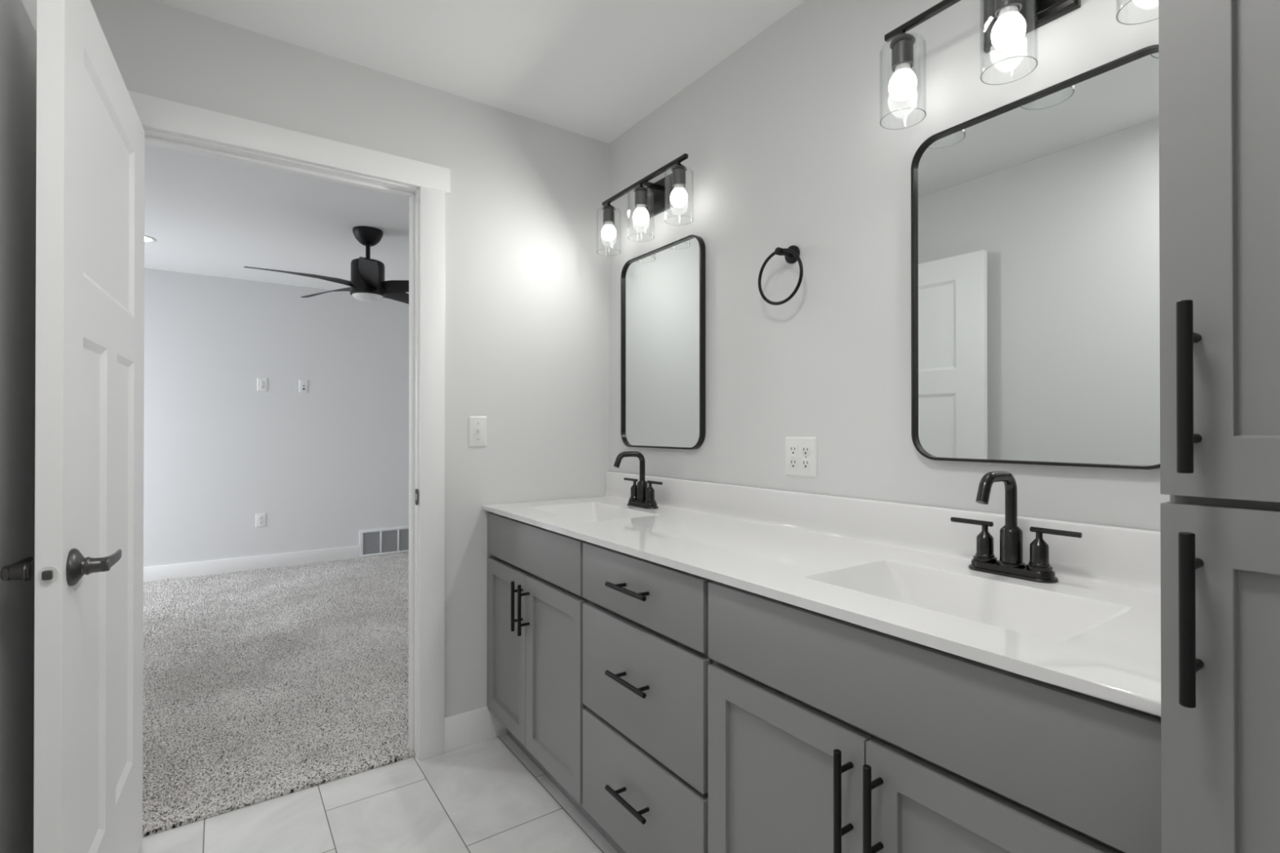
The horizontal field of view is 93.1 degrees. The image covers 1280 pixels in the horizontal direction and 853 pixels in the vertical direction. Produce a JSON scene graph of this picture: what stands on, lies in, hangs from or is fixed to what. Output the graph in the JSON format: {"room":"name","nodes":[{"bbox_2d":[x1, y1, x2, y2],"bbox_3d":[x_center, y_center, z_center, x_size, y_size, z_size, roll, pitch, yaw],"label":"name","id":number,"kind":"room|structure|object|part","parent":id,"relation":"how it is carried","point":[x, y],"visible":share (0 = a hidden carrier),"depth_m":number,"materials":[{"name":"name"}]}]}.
{"room":"bathroom","nodes":[
{"label":"bathroom","id":0,"kind":"room"},
{"bbox_2d":[0,0,36,852],"bbox_3d":[-0.644,-0.014,0.262,0.100,2.470,3.350,0,0,-35],"label":"wall","id":1,"kind":"structure","parent":0,"point":[18,18],"depth_m":1.20,"materials":[{"name":"white paint"}]},
{"bbox_2d":[0,0,144,852],"bbox_3d":[-1.229,0.166,1.387,0.144,2.032,0.812,0,0,-31],"label":"door","id":2,"kind":"structure","parent":1,"relation":"in","point":[86,571],"depth_m":1.24,"materials":[{"name":"white paint"}]},
{"bbox_3d":[-1.126,0.256,1.113,0.035,0.033,0.142,0,0,-31],"label":"handle","id":3,"kind":"part","parent":2,"relation":"part of","materials":[{"name":"grey metal"}]},
{"bbox_3d":[-1.022,0.256,1.048,0.025,0.030,0.002,0,0,-31],"label":"latch plate","id":4,"kind":"part","parent":2,"relation":"part of","materials":[{"name":"black metal"}]},
{"bbox_3d":[-1.033,0.257,1.170,0.035,0.033,0.142,0,0,-31],"label":"handle","id":5,"kind":"part","parent":2,"relation":"part of","materials":[{"name":"grey metal"}]},
{"bbox_2d":[143,268,408,567],"bbox_3d":[-2.969,0.006,5.385,4.650,2.470,0.100,0,0,-35],"label":"wall","id":6,"kind":"structure","parent":0,"point":[326,464],"depth_m":5.18,"materials":[{"name":"white paint"}]},
{"bbox_2d":[143,545,359,582],"bbox_3d":[-3.675,1.151,4.822,2.654,0.117,0.014,0,0,-35],"label":"baseboard","id":7,"kind":"structure","parent":6,"relation":"attached to","point":[221,566],"depth_m":5.08,"materials":[{"name":"white paint"}]},
{"bbox_2d":[255,512,266,527],"bbox_3d":[-3.217,0.794,5.144,0.076,0.117,0.008,0,0,-35],"label":"wall outlet","id":8,"kind":"object","parent":6,"relation":"attached to","point":[260,518],"visible":1,"depth_m":5.14,"materials":[{"name":"white plastic"}]},
{"bbox_2d":[257,377,267,391],"bbox_3d":[-3.209,-0.357,5.154,0.076,0.117,0.008,0,0,-35],"label":"wall outlet","id":9,"kind":"object","parent":6,"relation":"attached to","point":[262,383],"visible":1,"depth_m":5.15,"materials":[{"name":"white plastic"}]},
{"bbox_2d":[298,379,308,392],"bbox_3d":[-2.954,-0.356,5.328,0.072,0.117,0.012,0,0,-35],"label":"cable plate","id":10,"kind":"object","parent":6,"relation":"attached to","point":[303,384],"visible":1,"depth_m":5.33,"materials":[{"name":"white plastic"}]},
{"bbox_2d":[359,525,408,557],"bbox_3d":[-2.298,1.080,5.774,0.690,0.246,0.016,0,0,-35],"label":"air vent","id":11,"kind":"object","parent":6,"relation":"in","point":[372,542],"visible":0.58,"depth_m":5.70,"materials":[{"name":"white metal"}]},
{"bbox_2d":[89,0,608,717],"bbox_3d":[-0.804,-0.006,2.259,4.450,2.470,0.115,0,0,-35],"label":"wall","id":12,"kind":"structure","parent":0,"point":[526,281],"depth_m":2.32,"materials":[{"name":"white paint"}]},
{"bbox_2d":[142,127,418,759],"bbox_3d":[-1.166,0.161,2.002,0.843,2.074,0.124,0,0,-35],"label":"trim","id":13,"kind":"structure","parent":12,"relation":"attached to","point":[152,137],"depth_m":2.19,"materials":[{"name":"white paint"}]},
{"bbox_3d":[-0.808,0.255,2.192,0.002,0.058,0.030,0,0,-35],"label":"strike plate","id":14,"kind":"part","parent":13,"relation":"part of","materials":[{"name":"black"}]},
{"bbox_2d":[128,90,450,194],"bbox_3d":[-1.126,-0.908,1.956,1.023,0.089,0.022,0,0,-35],"label":"trim","id":15,"kind":"structure","parent":12,"relation":"attached to","point":[156,113],"depth_m":1.93,"materials":[{"name":"white paint"}]},
{"bbox_2d":[417,186,444,760],"bbox_3d":[-0.758,0.168,2.209,0.089,2.061,0.018,0,0,-35],"label":"trim","id":16,"kind":"structure","parent":12,"relation":"attached to","point":[431,202],"depth_m":2.20,"materials":[{"name":"white paint"}]},
{"bbox_2d":[444,706,506,752],"bbox_3d":[-0.622,1.137,2.302,0.246,0.125,0.014,0,0,-35],"label":"baseboard","id":17,"kind":"structure","parent":12,"relation":"attached to","point":[467,728],"depth_m":2.28,"materials":[{"name":"white paint"}]},
{"bbox_2d":[468,416,487,447],"bbox_3d":[-0.615,0.019,2.310,0.072,0.117,0.015,0,0,-35],"label":"light switch","id":18,"kind":"object","parent":12,"relation":"attached to","point":[477,425],"visible":1,"depth_m":2.31,"materials":[{"name":"white plastic"}]},
{"bbox_2d":[137,733,617,852],"bbox_3d":[-0.902,1.214,2.396,4.450,0.030,7.160,0,0,-35],"label":"floor","id":19,"kind":"structure","parent":0,"point":[487,796],"depth_m":1.86,"materials":[{"name":"tile"}]},
{"bbox_2d":[142,551,414,836],"bbox_3d":[-1.863,1.196,3.783,4.450,0.017,3.786,0,0,-35],"label":"carpet","id":20,"kind":"object","parent":19,"relation":"on","point":[263,684],"visible":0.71,"depth_m":2.81,"materials":[{"name":"grey carpet"}]},
{"bbox_2d":[486,512,604,838],"bbox_3d":[-0.168,0.759,2.172,0.593,0.880,0.742,0,0,-35],"label":"base cabinet","id":21,"kind":"object","parent":19,"relation":"on","point":[535,600],"visible":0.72,"depth_m":1.96,"materials":[{"name":"grey wood"}]},
{"bbox_3d":[-0.478,0.790,2.189,0.020,0.577,0.356,0,0,-35],"label":"door","id":22,"kind":"part","parent":21,"relation":"part of","materials":[{"name":"grey wood"}]},
{"bbox_3d":[-0.416,0.604,2.046,0.041,0.166,0.012,0,0,-35],"label":"handle","id":23,"kind":"part","parent":21,"relation":"part of","materials":[{"name":"black metal"}]},
{"bbox_3d":[-0.385,0.604,2.001,0.041,0.166,0.012,0,0,-35],"label":"handle","id":24,"kind":"part","parent":21,"relation":"part of","materials":[{"name":"black metal"}]},
{"bbox_3d":[-0.268,0.789,1.887,0.020,0.577,0.374,0,0,-35],"label":"door","id":25,"kind":"part","parent":21,"relation":"part of","materials":[{"name":"grey wood"}]},
{"bbox_2d":[582,542,716,852],"bbox_3d":[0.196,0.756,1.646,0.593,0.880,0.535,0,0,-35],"label":"base cabinet","id":26,"kind":"object","parent":19,"relation":"on","point":[646,660],"visible":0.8,"depth_m":1.46,"materials":[{"name":"grey wood"}]},
{"bbox_3d":[-0.025,0.916,1.481,0.041,0.012,0.166,0,0,-35],"label":"handle","id":27,"kind":"part","parent":26,"relation":"part of","materials":[{"name":"black metal"}]},
{"bbox_3d":[-0.025,0.625,1.482,0.041,0.012,0.166,0,0,-35],"label":"handle","id":28,"kind":"part","parent":26,"relation":"part of","materials":[{"name":"black metal"}]},
{"bbox_3d":[-0.025,0.400,1.483,0.041,0.012,0.166,0,0,-35],"label":"handle","id":29,"kind":"part","parent":26,"relation":"part of","materials":[{"name":"black metal"}]},
{"bbox_3d":[-0.006,0.937,1.507,0.020,0.278,0.522,0,0,-35],"label":"drawer","id":30,"kind":"part","parent":26,"relation":"part of","materials":[{"name":"grey wood"}]},
{"bbox_3d":[-0.006,0.641,1.508,0.020,0.284,0.522,0,0,-35],"label":"drawer","id":31,"kind":"part","parent":26,"relation":"part of","materials":[{"name":"grey wood"}]},
{"bbox_3d":[-0.006,0.406,1.509,0.020,0.155,0.522,0,0,-35],"label":"drawer","id":32,"kind":"part","parent":26,"relation":"part of","materials":[{"name":"grey wood"}]},
{"bbox_2d":[707,581,1161,852],"bbox_3d":[0.566,0.754,1.112,0.593,0.880,0.762,0,0,-35],"label":"base cabinet","id":33,"kind":"object","parent":19,"relation":"on","point":[826,734],"visible":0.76,"depth_m":0.92,"materials":[{"name":"grey wood"}]},
{"bbox_3d":[0.259,0.787,1.126,0.020,0.574,0.376,0,0,-35],"label":"door","id":34,"kind":"part","parent":33,"relation":"part of","materials":[{"name":"grey wood"}]},
{"bbox_2d":[482,471,1160,716],"bbox_3d":[0.213,0.299,1.647,0.570,0.215,2.042,0,0,-35],"label":"countertop","id":35,"kind":"structure","parent":33,"relation":"on","point":[900,570],"depth_m":1.23,"materials":[{"name":"stone"}]},
{"bbox_2d":[528,502,659,522],"bbox_3d":[-0.174,0.354,2.159,0.285,0.108,0.448,0,0,-35],"label":"sink basin","id":36,"kind":"object","parent":35,"relation":"in","point":[581,512],"depth_m":2.32,"materials":[{"name":"white ceramic"}]},
{"bbox_2d":[613,451,662,509],"bbox_3d":[0.004,0.196,2.284,0.182,0.210,0.181,0,0,9],"label":"faucet","id":37,"kind":"object","parent":35,"relation":"on","point":[642,496],"visible":1,"depth_m":2.26,"materials":[{"name":"black metal"}]},
{"bbox_3d":[-0.033,0.187,2.255,0.152,0.192,0.051,0,0,-35],"label":"spout","id":38,"kind":"part","parent":37,"relation":"part of","materials":[{"name":"black metal"}]},
{"bbox_3d":[-0.036,0.206,2.348,0.010,0.010,0.085,0,0,-35],"label":"lever","id":39,"kind":"part","parent":37,"relation":"part of","materials":[{"name":"black metal"}]},
{"bbox_3d":[-0.020,0.246,2.325,0.043,0.074,0.043,0,0,-35],"label":"handle","id":40,"kind":"part","parent":37,"relation":"part of","materials":[{"name":"black metal"}]},
{"bbox_3d":[0.009,0.292,2.283,0.059,0.018,0.163,0,0,-35],"label":"deck plate","id":41,"kind":"part","parent":37,"relation":"part of","materials":[{"name":"black metal"}]},
{"bbox_3d":[0.038,0.246,2.242,0.043,0.074,0.043,0,0,-35],"label":"handle","id":42,"kind":"part","parent":37,"relation":"part of","materials":[{"name":"black metal"}]},
{"bbox_3d":[0.053,0.205,2.219,0.010,0.010,0.085,0,0,-35],"label":"lever","id":43,"kind":"part","parent":37,"relation":"part of","materials":[{"name":"black metal"}]},
{"bbox_2d":[803,559,1135,642],"bbox_3d":[0.565,0.350,1.093,0.285,0.108,0.448,0,0,-35],"label":"sink basin","id":44,"kind":"object","parent":35,"relation":"in","point":[1042,614],"depth_m":1.16,"materials":[{"name":"white ceramic"}]},
{"bbox_2d":[950,471,1082,583],"bbox_3d":[0.742,0.192,1.220,0.182,0.210,0.181,0,0,9],"label":"faucet","id":45,"kind":"object","parent":35,"relation":"on","point":[1038,569],"visible":1,"depth_m":1.20,"materials":[{"name":"black metal"}]},
{"bbox_3d":[0.702,0.202,1.284,0.010,0.010,0.085,0,0,-35],"label":"lever","id":46,"kind":"part","parent":45,"relation":"part of","materials":[{"name":"black metal"}]},
{"bbox_3d":[0.717,0.242,1.261,0.043,0.074,0.043,0,0,-35],"label":"handle","id":47,"kind":"part","parent":45,"relation":"part of","materials":[{"name":"black metal"}]},
{"bbox_3d":[0.705,0.183,1.190,0.152,0.192,0.051,0,0,-35],"label":"spout","id":48,"kind":"part","parent":45,"relation":"part of","materials":[{"name":"black metal"}]},
{"bbox_3d":[0.746,0.288,1.219,0.059,0.018,0.163,0,0,-35],"label":"deck plate","id":49,"kind":"part","parent":45,"relation":"part of","materials":[{"name":"black metal"}]},
{"bbox_3d":[0.775,0.242,1.177,0.043,0.074,0.043,0,0,-35],"label":"handle","id":50,"kind":"part","parent":45,"relation":"part of","materials":[{"name":"black metal"}]},
{"bbox_3d":[0.791,0.201,1.155,0.010,0.010,0.085,0,0,-35],"label":"lever","id":51,"kind":"part","parent":45,"relation":"part of","materials":[{"name":"black metal"}]},
{"bbox_3d":[0.326,0.600,0.974,0.041,0.166,0.012,0,0,-35],"label":"handle","id":52,"kind":"part","parent":33,"relation":"part of","materials":[{"name":"black metal"}]},
{"bbox_3d":[0.357,0.600,0.930,0.041,0.166,0.012,0,0,-35],"label":"handle","id":53,"kind":"part","parent":33,"relation":"part of","materials":[{"name":"black metal"}]},
{"bbox_3d":[0.474,0.786,0.814,0.020,0.574,0.376,0,0,-35],"label":"door","id":54,"kind":"part","parent":33,"relation":"part of","materials":[{"name":"grey wood"}]},
{"bbox_2d":[1158,0,1279,852],"bbox_3d":[0.898,0.127,0.595,0.638,2.130,0.462,0,0,-35],"label":"linen cabinet","id":55,"kind":"object","parent":19,"relation":"on","point":[1220,60],"visible":1,"depth_m":0.59,"materials":[{"name":"grey wood"}]},
{"bbox_3d":[0.537,-0.038,0.593,0.041,0.166,0.012,0,0,-35],"label":"handle","id":56,"kind":"part","parent":55,"relation":"part of","materials":[{"name":"black metal"}]},
{"bbox_3d":[0.538,0.185,0.591,0.041,0.166,0.012,0,0,-35],"label":"handle","id":57,"kind":"part","parent":55,"relation":"part of","materials":[{"name":"black metal"}]},
{"bbox_3d":[0.678,-0.429,0.445,0.020,0.998,0.462,0,0,-35],"label":"door","id":58,"kind":"part","parent":55,"relation":"part of","materials":[{"name":"grey wood"}]},
{"bbox_3d":[0.678,0.575,0.441,0.020,0.994,0.462,0,0,-35],"label":"door","id":59,"kind":"part","parent":55,"relation":"part of","materials":[{"name":"grey wood"}]},
{"bbox_2d":[144,0,804,293],"bbox_3d":[-0.902,-1.254,2.405,4.650,0.092,7.360,0,0,-35],"label":"ceiling","id":60,"kind":"structure","parent":0,"point":[595,69],"depth_m":2.13,"materials":[{"name":"white paint"}]},
{"bbox_2d":[144,235,155,242],"bbox_3d":[-3.279,-1.231,3.958,0.184,0.007,0.184,0,0,-35],"label":"recessed light","id":61,"kind":"object","parent":60,"relation":"in","point":[147,239],"visible":0.31,"depth_m":3.99,"materials":[{"name":"white plastic"}]},
{"bbox_2d":[244,226,408,304],"bbox_3d":[-1.726,-1.013,3.786,1.256,0.444,1.265,0,0,-35],"label":"ceiling fan","id":62,"kind":"object","parent":60,"relation":"hanging from","point":[367,283],"visible":0.94,"depth_m":3.75,"materials":[{"name":"black metal"}]},
{"bbox_3d":[-1.986,-0.884,3.567,0.574,0.067,0.107,0,0,-42],"label":"blade","id":63,"kind":"part","parent":62,"relation":"part of","materials":[{"name":"black wood"}]},
{"bbox_3d":[-2.039,-0.883,4.001,0.574,0.067,0.107,0,0,30],"label":"blade","id":64,"kind":"part","parent":62,"relation":"part of","materials":[{"name":"black wood"}]},
{"bbox_3d":[-1.558,-0.885,3.484,0.107,0.067,0.574,0,0,-24],"label":"blade","id":65,"kind":"part","parent":62,"relation":"part of","materials":[{"name":"black"}]},
{"bbox_3d":[-1.346,-0.883,3.865,0.574,0.067,0.107,0,0,-6],"label":"blade","id":66,"kind":"part","parent":62,"relation":"part of","materials":[{"name":"black wood"}]},
{"bbox_3d":[-1.643,-0.882,4.185,0.107,0.067,0.574,0,0,12],"label":"blade","id":67,"kind":"part","parent":62,"relation":"part of","materials":[{"name":"black"}]},
{"bbox_2d":[608,0,1169,531],"bbox_3d":[0.861,-0.010,1.304,0.100,2.470,3.350,0,0,-35],"label":"wall","id":68,"kind":"structure","parent":0,"point":[784,140],"depth_m":1.69,"materials":[{"name":"white paint"}]},
{"bbox_2d":[596,153,693,256],"bbox_3d":[0.024,-0.829,2.296,0.149,0.238,0.558,0,0,-35],"label":"vanity light","id":69,"kind":"object","parent":68,"relation":"attached to","point":[668,192],"visible":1,"depth_m":2.27,"materials":[{"name":"black metal"}]},
{"bbox_3d":[-0.127,-0.835,2.470,0.038,0.040,0.038,0,0,-35],"label":"bulb","id":70,"kind":"part","parent":69,"relation":"part of","materials":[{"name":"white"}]},
{"bbox_2d":[603,208,614,224],"bbox_3d":[-0.127,-0.855,2.470,0.047,0.052,0.047,0,0,-35],"label":"socket","id":71,"kind":"object","parent":69,"relation":"attached to","point":[608,213],"depth_m":2.45,"materials":[{"name":"grey metal"}]},
{"bbox_3d":[-0.127,-0.785,2.470,0.061,0.060,0.061,0,0,-35],"label":"glowing globe","id":72,"kind":"part","parent":69,"relation":"part of"},
{"bbox_3d":[0.004,-0.836,2.281,0.038,0.040,0.038,0,0,-35],"label":"bulb","id":73,"kind":"part","parent":69,"relation":"part of","materials":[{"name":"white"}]},
{"bbox_3d":[0.004,-0.786,2.281,0.061,0.060,0.061,0,0,-35],"label":"glowing globe","id":74,"kind":"part","parent":69,"relation":"part of"},
{"bbox_2d":[635,190,647,207],"bbox_3d":[0.004,-0.856,2.281,0.047,0.052,0.047,0,0,-35],"label":"socket","id":75,"kind":"object","parent":69,"relation":"attached to","point":[641,196],"depth_m":2.26,"materials":[{"name":"grey metal"}]},
{"bbox_3d":[0.036,-0.918,2.304,0.073,0.012,0.022,0,0,-35],"label":"arm","id":76,"kind":"part","parent":69,"relation":"part of","materials":[{"name":"black metal"}]},
{"bbox_2d":[671,168,685,187],"bbox_3d":[0.134,-0.857,2.093,0.047,0.052,0.047,0,0,-35],"label":"socket","id":77,"kind":"object","parent":69,"relation":"attached to","point":[678,175],"depth_m":2.07,"materials":[{"name":"grey metal"}]},
{"bbox_3d":[0.134,-0.798,2.092,0.099,0.175,0.099,0,0,-35],"label":"lamp shade","id":78,"kind":"part","parent":69,"relation":"part of","materials":[{"name":"clear glass"}]},
{"bbox_3d":[0.134,-0.837,2.092,0.038,0.040,0.038,0,0,-35],"label":"bulb","id":79,"kind":"part","parent":69,"relation":"part of","materials":[{"name":"white"}]},
{"bbox_3d":[0.134,-0.787,2.092,0.061,0.060,0.061,0,0,-35],"label":"glowing globe","id":80,"kind":"part","parent":69,"relation":"part of"},
{"bbox_2d":[620,235,705,449],"bbox_3d":[0.075,-0.300,2.331,0.024,0.765,0.512,0,0,-35],"label":"wall mirror","id":81,"kind":"object","parent":68,"relation":"attached to","point":[663,300],"visible":1,"depth_m":2.30,"materials":[{"name":"black metal"}]},
{"bbox_2d":[757,244,803,305],"bbox_3d":[0.427,-0.446,1.784,0.068,0.182,0.170,0,0,-35],"label":"towel ring","id":82,"kind":"object","parent":68,"relation":"attached to","point":[792,254],"visible":1,"depth_m":1.78,"materials":[{"name":"black metal"}]},
{"bbox_3d":[0.423,-0.511,1.782,0.059,0.022,0.022,0,0,-35],"label":"post","id":83,"kind":"part","parent":82,"relation":"part of","materials":[{"name":"black metal"}]},
{"bbox_2d":[785,436,817,477],"bbox_3d":[0.468,0.088,1.774,0.009,0.117,0.117,0,0,-35],"label":"power outlet","id":84,"kind":"object","parent":68,"relation":"attached to","point":[801,452],"visible":1,"depth_m":1.77,"materials":[{"name":"white plastic"}]},
{"bbox_2d":[788,444,797,467],"bbox_3d":[0.454,0.089,1.793,0.004,0.067,0.033,0,0,-35],"label":"receptacle","id":85,"kind":"object","parent":84,"relation":"attached to","point":[793,449],"depth_m":1.79,"materials":[{"name":"white plastic"}]},
{"bbox_2d":[800,457,810,469],"bbox_3d":[0.480,0.108,1.754,0.002,0.034,0.034,0,0,-35],"label":"receptacle","id":86,"kind":"object","parent":84,"relation":"attached to","point":[805,462],"depth_m":1.75,"materials":[{"name":"white plastic"}]},
{"bbox_2d":[800,444,810,456],"bbox_3d":[0.480,0.069,1.755,0.002,0.034,0.034,0,0,-35],"label":"receptacle","id":87,"kind":"object","parent":84,"relation":"attached to","point":[805,449],"depth_m":1.75,"materials":[{"name":"white plastic"}]},
{"bbox_2d":[603,471,1160,594],"bbox_3d":[0.433,0.247,1.800,0.031,0.109,2.042,0,0,-35],"label":"backsplash","id":88,"kind":"structure","parent":68,"relation":"attached to","point":[1126,557],"depth_m":1.47,"materials":[{"name":"stone"}]},
{"bbox_2d":[880,0,1158,129],"bbox_3d":[0.760,-0.833,1.232,0.149,0.238,0.558,0,0,-35],"label":"vanity light","id":89,"kind":"object","parent":68,"relation":"attached to","point":[1006,22],"visible":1,"depth_m":1.28,"materials":[{"name":"black metal"}]},
{"bbox_2d":[891,40,913,72],"bbox_3d":[0.609,-0.859,1.407,0.047,0.052,0.047,0,0,-35],"label":"socket","id":90,"kind":"object","parent":89,"relation":"attached to","point":[902,51],"depth_m":1.39,"materials":[{"name":"grey metal"}]},
{"bbox_3d":[0.609,-0.839,1.407,0.038,0.040,0.038,0,0,-35],"label":"bulb","id":91,"kind":"part","parent":89,"relation":"part of","materials":[{"name":"white glass"}]},
{"bbox_3d":[0.609,-0.790,1.407,0.061,0.060,0.061,0,0,-35],"label":"glowing globe","id":92,"kind":"part","parent":89,"relation":"part of"},
{"bbox_3d":[0.609,-0.800,1.407,0.099,0.175,0.099,0,0,-35],"label":"lamp shade","id":93,"kind":"part","parent":89,"relation":"part of","materials":[{"name":"clear glass"}]},
{"bbox_3d":[0.740,-0.840,1.218,0.038,0.040,0.038,0,0,-35],"label":"bulb","id":94,"kind":"part","parent":89,"relation":"part of","materials":[{"name":"white glass"}]},
{"bbox_2d":[995,0,1022,18],"bbox_3d":[0.740,-0.860,1.218,0.047,0.052,0.047,0,0,-35],"label":"socket","id":95,"kind":"object","parent":89,"relation":"attached to","point":[1002,6],"depth_m":1.20,"materials":[{"name":"grey metal"}]},
{"bbox_3d":[0.740,-0.790,1.218,0.061,0.060,0.061,0,0,-35],"label":"glowing globe","id":96,"kind":"part","parent":89,"relation":"part of"},
{"bbox_3d":[0.740,-0.801,1.218,0.099,0.175,0.099,0,0,-35],"label":"lamp shade","id":97,"kind":"part","parent":89,"relation":"part of","materials":[{"name":"clear glass"}]},
{"bbox_3d":[0.871,-0.802,1.030,0.099,0.175,0.099,0,0,-35],"label":"lamp shade","id":98,"kind":"part","parent":89,"relation":"part of","materials":[{"name":"clear glass"}]},
{"bbox_2d":[911,44,1159,469],"bbox_3d":[0.812,-0.304,1.266,0.024,0.765,0.512,0,0,-35],"label":"wall mirror","id":99,"kind":"object","parent":68,"relation":"attached to","point":[1035,285],"visible":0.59,"depth_m":1.24,"materials":[{"name":"black metal"}]}
]}

